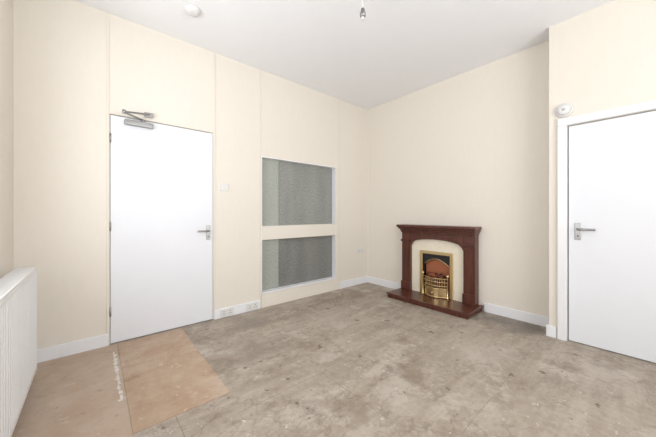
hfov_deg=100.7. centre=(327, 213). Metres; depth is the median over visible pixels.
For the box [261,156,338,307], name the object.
window
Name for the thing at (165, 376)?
sheet
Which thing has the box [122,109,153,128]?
door closer
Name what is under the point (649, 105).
door frame
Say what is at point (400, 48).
ceiling
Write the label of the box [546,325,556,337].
baseboard
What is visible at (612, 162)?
door
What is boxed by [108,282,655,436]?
floor
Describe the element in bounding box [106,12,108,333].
trim
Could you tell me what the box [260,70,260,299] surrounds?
trim
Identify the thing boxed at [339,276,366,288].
baseboard
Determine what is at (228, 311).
power socket
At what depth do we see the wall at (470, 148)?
3.24 m
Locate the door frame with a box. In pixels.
[557,100,655,126]
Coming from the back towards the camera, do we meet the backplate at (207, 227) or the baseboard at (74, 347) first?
the backplate at (207, 227)
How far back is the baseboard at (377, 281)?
4.32 m
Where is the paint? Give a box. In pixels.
[113,352,122,401]
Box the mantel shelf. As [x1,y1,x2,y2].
[396,224,481,229]
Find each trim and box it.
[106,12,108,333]
[109,112,213,132]
[214,52,215,309]
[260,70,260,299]
[339,99,339,281]
[557,125,566,340]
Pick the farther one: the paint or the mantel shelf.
the mantel shelf
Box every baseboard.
[37,334,107,362]
[214,300,259,319]
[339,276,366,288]
[367,276,400,288]
[484,303,548,326]
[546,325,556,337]
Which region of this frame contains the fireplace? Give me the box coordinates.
[386,224,483,319]
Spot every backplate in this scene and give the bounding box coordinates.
[206,226,209,239]
[575,223,580,239]
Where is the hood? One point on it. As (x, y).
(445, 258)
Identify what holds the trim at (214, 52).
attached to the wall at (59, 46)
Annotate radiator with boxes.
[0,267,36,436]
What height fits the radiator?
0.786 m
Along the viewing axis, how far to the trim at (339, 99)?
4.17 m
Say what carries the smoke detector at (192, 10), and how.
attached to the ceiling
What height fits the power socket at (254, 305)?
0.086 m
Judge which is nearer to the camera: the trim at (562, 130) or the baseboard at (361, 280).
the trim at (562, 130)
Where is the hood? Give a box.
[424,254,449,266]
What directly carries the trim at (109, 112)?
attached to the wall at (59, 46)
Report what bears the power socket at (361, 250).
attached to the wall at (59, 46)
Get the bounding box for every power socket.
[220,307,233,317]
[246,301,257,310]
[358,248,363,253]
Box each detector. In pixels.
[185,4,200,16]
[555,103,572,117]
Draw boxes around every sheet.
[12,344,132,436]
[117,328,229,433]
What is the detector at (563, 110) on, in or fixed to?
attached to the wall partition at (601, 58)
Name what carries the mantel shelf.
attached to the fireplace
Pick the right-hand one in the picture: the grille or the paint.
the paint
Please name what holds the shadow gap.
attached to the wall partition at (601, 58)
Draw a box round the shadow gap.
[568,127,568,338]
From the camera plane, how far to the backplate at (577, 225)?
2.42 m
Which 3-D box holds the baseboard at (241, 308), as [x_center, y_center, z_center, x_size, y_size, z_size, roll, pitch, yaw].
[-1.031,1.097,3.135,0.536,0.105,0.018,0,0,-41]
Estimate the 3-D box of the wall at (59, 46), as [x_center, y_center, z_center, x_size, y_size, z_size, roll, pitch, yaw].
[-0.881,-0.305,3.440,4.660,2.910,0.250,0,0,-41]
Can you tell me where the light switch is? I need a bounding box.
[220,183,227,190]
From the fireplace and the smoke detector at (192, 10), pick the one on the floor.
the fireplace
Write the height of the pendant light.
0.260 m
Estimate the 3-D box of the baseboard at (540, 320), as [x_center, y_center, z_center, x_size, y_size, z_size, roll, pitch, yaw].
[2.053,1.097,2.962,0.018,0.105,0.644,0,0,-41]
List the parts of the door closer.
arm, fore arm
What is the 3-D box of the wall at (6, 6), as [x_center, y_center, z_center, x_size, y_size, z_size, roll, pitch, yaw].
[-0.938,-0.305,0.157,0.300,2.910,4.660,0,0,-41]
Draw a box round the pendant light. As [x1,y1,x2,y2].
[360,0,365,20]
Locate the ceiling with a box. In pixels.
[75,0,613,109]
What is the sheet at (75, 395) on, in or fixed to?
on the floor
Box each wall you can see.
[0,0,12,277]
[13,0,366,348]
[367,41,548,316]
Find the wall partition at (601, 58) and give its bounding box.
[549,0,655,340]
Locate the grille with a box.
[0,267,36,301]
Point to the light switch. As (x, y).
(223, 186)
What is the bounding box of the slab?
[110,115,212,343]
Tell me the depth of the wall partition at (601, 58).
2.33 m

